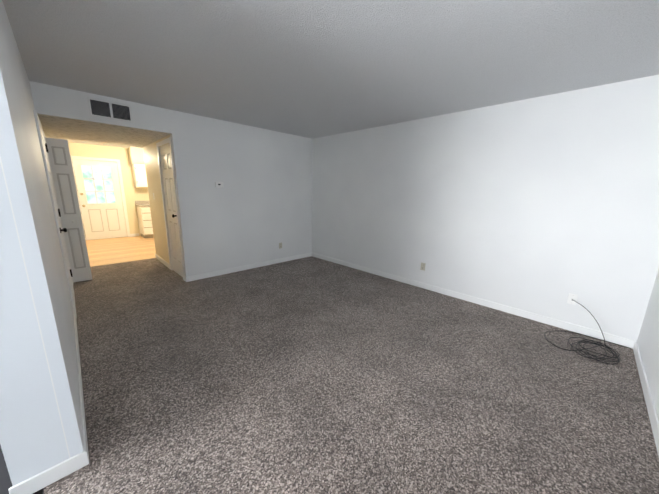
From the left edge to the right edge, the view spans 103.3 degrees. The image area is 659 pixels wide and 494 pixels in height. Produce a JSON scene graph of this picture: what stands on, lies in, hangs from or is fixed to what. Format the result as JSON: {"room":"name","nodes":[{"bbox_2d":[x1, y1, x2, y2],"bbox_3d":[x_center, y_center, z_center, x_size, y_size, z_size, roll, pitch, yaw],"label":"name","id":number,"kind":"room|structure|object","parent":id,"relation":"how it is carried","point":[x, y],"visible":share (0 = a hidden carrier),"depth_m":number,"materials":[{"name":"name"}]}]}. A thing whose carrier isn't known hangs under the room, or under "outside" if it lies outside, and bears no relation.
{"room":"empty living room","nodes":[
{"label":"empty living room","id":0,"kind":"room"},
{"bbox_2d":[0,445,11,493],"bbox_3d":[-3.135,2.572,0.321,4.170,0.060,5.240,-11,17,-44],"label":"floor","id":1,"kind":"structure","parent":0,"point":[5,483],"depth_m":2.38,"materials":[{"name":"grey carpet"}]},
{"bbox_2d":[33,488,43,493],"bbox_3d":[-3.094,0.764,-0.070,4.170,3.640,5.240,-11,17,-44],"label":"floor","id":2,"kind":"structure","parent":0,"point":[41,491],"depth_m":1.53,"materials":[{"name":"grey carpet"}]},
{"bbox_2d":[0,0,83,485],"bbox_3d":[-4.044,-0.683,3.689,0.235,2.440,7.732,-11,17,-44],"label":"wall","id":3,"kind":"structure","parent":0,"point":[40,422],"depth_m":1.17,"materials":[{"name":"paint"}]},
{"bbox_2d":[8,450,88,493],"bbox_3d":[-1.346,1.107,1.264,0.259,0.085,0.012,-11,17,-44],"label":"baseboard","id":4,"kind":"structure","parent":3,"relation":"attached to","point":[43,479],"depth_m":1.26,"materials":[{"name":"white wood"}]},
{"bbox_2d":[33,110,76,317],"bbox_3d":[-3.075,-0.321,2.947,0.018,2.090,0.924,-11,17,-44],"label":"door frame","id":5,"kind":"structure","parent":3,"relation":"attached to","point":[51,196],"depth_m":2.62,"materials":[{"name":"white wood"}]},
{"bbox_2d":[38,121,75,308],"bbox_3d":[-3.065,-0.302,2.980,0.068,2.022,0.820,-11,17,-44],"label":"door","id":6,"kind":"structure","parent":3,"relation":"attached to","point":[57,209],"depth_m":2.99,"materials":[{"name":"grey wood"}]},
{"bbox_2d":[45,137,91,282],"bbox_3d":[-3.703,-0.474,3.714,0.226,2.013,0.111,-11,17,-44],"label":"door leaf","id":7,"kind":"structure","parent":3,"relation":"in","point":[64,185],"depth_m":3.69,"materials":[{"name":"grey wood"}]},
{"bbox_2d":[73,311,88,458],"bbox_3d":[-2.013,0.913,2.090,0.012,0.085,2.157,-11,17,-44],"label":"baseboard","id":8,"kind":"structure","parent":3,"relation":"attached to","point":[84,434],"depth_m":1.71,"materials":[{"name":"white wood"}]},
{"bbox_2d":[48,137,142,147],"bbox_3d":[-3.898,-2.616,6.641,4.870,0.100,3.220,-11,17,-44],"label":"ceiling","id":9,"kind":"structure","parent":0,"point":[96,143],"depth_m":6.49,"materials":[{"name":"white paint"}]},
{"bbox_2d":[37,113,171,146],"bbox_3d":[-3.269,-1.824,3.751,1.255,0.400,1.921,-11,17,-44],"label":"ceiling soffit","id":10,"kind":"structure","parent":0,"point":[68,128],"depth_m":3.60,"materials":[{"name":"white paint"}]},
{"bbox_2d":[68,142,148,235],"bbox_3d":[-5.017,-1.631,7.980,4.870,2.440,0.120,-11,17,-44],"label":"wall","id":11,"kind":"structure","parent":0,"point":[133,193],"depth_m":7.17,"materials":[{"name":"beige paint"}]},
{"bbox_2d":[72,159,126,239],"bbox_3d":[-6.078,-1.232,6.947,0.868,2.049,0.177,-11,17,-44],"label":"back door","id":12,"kind":"structure","parent":11,"relation":"in","point":[99,195],"depth_m":6.91,"materials":[{"name":"white wood"}]},
{"bbox_2d":[71,156,130,239],"bbox_3d":[-6.051,-1.261,6.915,1.010,2.120,0.018,-11,17,-44],"label":"door frame","id":13,"kind":"structure","parent":11,"relation":"attached to","point":[121,185],"depth_m":7.06,"materials":[{"name":"white wood"}]},
{"bbox_2d":[132,164,147,186],"bbox_3d":[-5.238,-1.996,7.333,0.420,0.618,0.340,-11,17,-44],"label":"upper cabinet","id":14,"kind":"object","parent":11,"relation":"attached to","point":[139,175],"visible":0.17,"depth_m":7.16,"materials":[{"name":"white wood"}]},
{"bbox_2d":[135,201,149,204],"bbox_3d":[-4.791,-1.408,8.159,2.120,0.100,0.020,-11,17,-44],"label":"countertop","id":15,"kind":"structure","parent":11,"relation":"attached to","point":[136,202],"depth_m":7.50,"materials":[{"name":"beige laminate"}]},
{"bbox_2d":[86,236,155,265],"bbox_3d":[-3.954,-0.153,7.173,4.870,0.060,3.220,-11,17,-44],"label":"floor","id":16,"kind":"structure","parent":0,"point":[110,250],"depth_m":5.93,"materials":[{"name":"brown wood"}]},
{"bbox_2d":[90,257,155,266],"bbox_3d":[-3.997,0.301,4.907,1.255,0.006,0.040,-11,17,-44],"label":"threshold strip","id":17,"kind":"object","parent":16,"relation":"on","point":[120,262],"depth_m":4.93,"materials":[{"name":"beige wood"}]},
{"bbox_2d":[135,205,153,237],"bbox_3d":[-5.186,-0.730,7.488,0.410,0.880,0.616,-11,17,-44],"label":"base cabinet","id":18,"kind":"object","parent":16,"relation":"on","point":[144,219],"depth_m":7.23,"materials":[{"name":"beige wood"}]},
{"bbox_2d":[139,205,146,208],"bbox_3d":[-4.579,-1.290,7.964,2.120,0.040,0.628,-11,17,-44],"label":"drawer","id":19,"kind":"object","parent":18,"relation":"on","point":[140,206],"depth_m":7.08,"materials":[{"name":"white wood"}]},
{"bbox_2d":[128,147,144,163],"bbox_3d":[-4.297,-2.680,8.130,3.120,0.420,0.340,-11,17,-44],"label":"wall","id":20,"kind":"structure","parent":0,"point":[136,155],"depth_m":7.03,"materials":[{"name":"white paint"}]},
{"bbox_2d":[143,135,169,262],"bbox_3d":[-2.848,-0.831,4.504,0.120,2.440,1.801,-11,17,-44],"label":"wall","id":21,"kind":"structure","parent":0,"point":[154,187],"depth_m":4.71,"materials":[{"name":"beige paint"}]},
{"bbox_2d":[155,254,169,268],"bbox_3d":[-3.180,0.268,4.961,0.012,0.085,1.065,-11,17,-44],"label":"baseboard","id":22,"kind":"structure","parent":21,"relation":"attached to","point":[164,262],"depth_m":4.91,"materials":[{"name":"white wood"}]},
{"bbox_2d":[156,137,184,279],"bbox_3d":[-2.492,-0.568,4.127,0.066,2.100,0.770,-11,17,-44],"label":"door frame","id":23,"kind":"structure","parent":21,"relation":"attached to","point":[163,142],"depth_m":4.07,"materials":[{"name":"white wood"}]},
{"bbox_2d":[159,144,182,276],"bbox_3d":[-2.507,-0.536,4.111,0.108,2.028,0.654,-11,17,-44],"label":"hall door","id":24,"kind":"structure","parent":21,"relation":"in","point":[165,156],"depth_m":4.14,"materials":[{"name":"grey wood"}]},
{"bbox_2d":[29,81,312,276],"bbox_3d":[-1.758,-0.750,4.242,3.794,2.440,0.122,-11,17,-44],"label":"wall","id":25,"kind":"structure","parent":0,"point":[257,208],"depth_m":4.24,"materials":[{"name":"paint"}]},
{"bbox_2d":[87,97,132,122],"bbox_3d":[-2.590,-1.620,3.090,0.400,0.200,0.009,-11,17,-44],"label":"air vent","id":26,"kind":"object","parent":25,"relation":"in","point":[101,108],"visible":1,"depth_m":3.08,"materials":[{"name":"white metal"}]},
{"bbox_2d":[215,182,223,187],"bbox_3d":[-1.733,-0.980,4.104,0.132,0.092,0.030,-11,17,-44],"label":"thermostat","id":27,"kind":"object","parent":25,"relation":"attached to","point":[219,185],"visible":1,"depth_m":4.09,"materials":[{"name":"white plastic"}]},
{"bbox_2d":[186,252,311,281],"bbox_3d":[-1.297,0.329,4.875,2.551,0.085,0.012,-11,17,-44],"label":"baseboard","id":28,"kind":"structure","parent":25,"relation":"attached to","point":[226,271],"depth_m":4.64,"materials":[{"name":"white wood"}]},
{"bbox_2d":[2,0,658,138],"bbox_3d":[-1.514,-1.312,0.848,8.234,0.100,4.969,-11,17,-44],"label":"ceiling","id":29,"kind":"structure","parent":0,"point":[312,69],"depth_m":1.97,"materials":[{"name":"white paint"}]},
{"bbox_2d":[44,256,658,493],"bbox_3d":[-0.724,0.725,3.443,4.064,0.060,6.770,-11,17,-44],"label":"floor carpet","id":30,"kind":"object","parent":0,"point":[310,375],"visible":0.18,"depth_m":1.88,"materials":[{"name":"grey carpet"}]},
{"bbox_2d":[544,331,628,363],"bbox_3d":[2.499,0.934,2.569,0.604,0.043,0.551,-6,14,-32],"label":"cable","id":31,"kind":"object","parent":30,"relation":"on","point":[581,341],"depth_m":2.46,"materials":[{"name":"black plastic"}]},
{"bbox_2d":[312,75,658,340],"bbox_3d":[1.338,-0.610,3.922,0.120,2.440,4.969,-11,17,-44],"label":"wall","id":32,"kind":"structure","parent":0,"point":[546,205],"depth_m":3.01,"materials":[{"name":"paint"}]},
{"bbox_2d":[420,263,425,270],"bbox_3d":[1.409,0.296,3.929,0.008,0.115,0.070,-11,17,-44],"label":"outlet","id":33,"kind":"object","parent":32,"relation":"attached to","point":[422,266],"visible":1,"depth_m":3.93,"materials":[{"name":"beige plastic"}]},
{"bbox_2d":[312,253,634,348],"bbox_3d":[1.264,0.550,4.124,0.012,0.085,4.729,-11,17,-44],"label":"baseboard","id":34,"kind":"structure","parent":32,"relation":"attached to","point":[615,339],"depth_m":3.24,"materials":[{"name":"white wood"}]},
{"bbox_2d":[567,293,604,341],"bbox_3d":[2.617,0.700,2.658,0.056,0.349,0.356,-3,13,-18],"label":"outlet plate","id":35,"kind":"object","parent":32,"relation":"attached to","point":[572,298],"depth_m":2.76,"materials":[{"name":"white plastic"}]},
{"bbox_2d":[637,269,658,419],"bbox_3d":[0.151,0.916,-0.433,7.994,3.640,0.120,-11,17,-44],"label":"wall","id":36,"kind":"structure","parent":0,"point":[648,341],"depth_m":2.10,"materials":[{"name":"paint"}]},
{"bbox_2d":[633,341,658,456],"bbox_3d":[1.529,1.200,1.135,3.944,0.085,0.012,-11,17,-44],"label":"baseboard","id":37,"kind":"structure","parent":36,"relation":"attached to","point":[652,414],"depth_m":1.82,"materials":[{"name":"white wood"}]}
]}

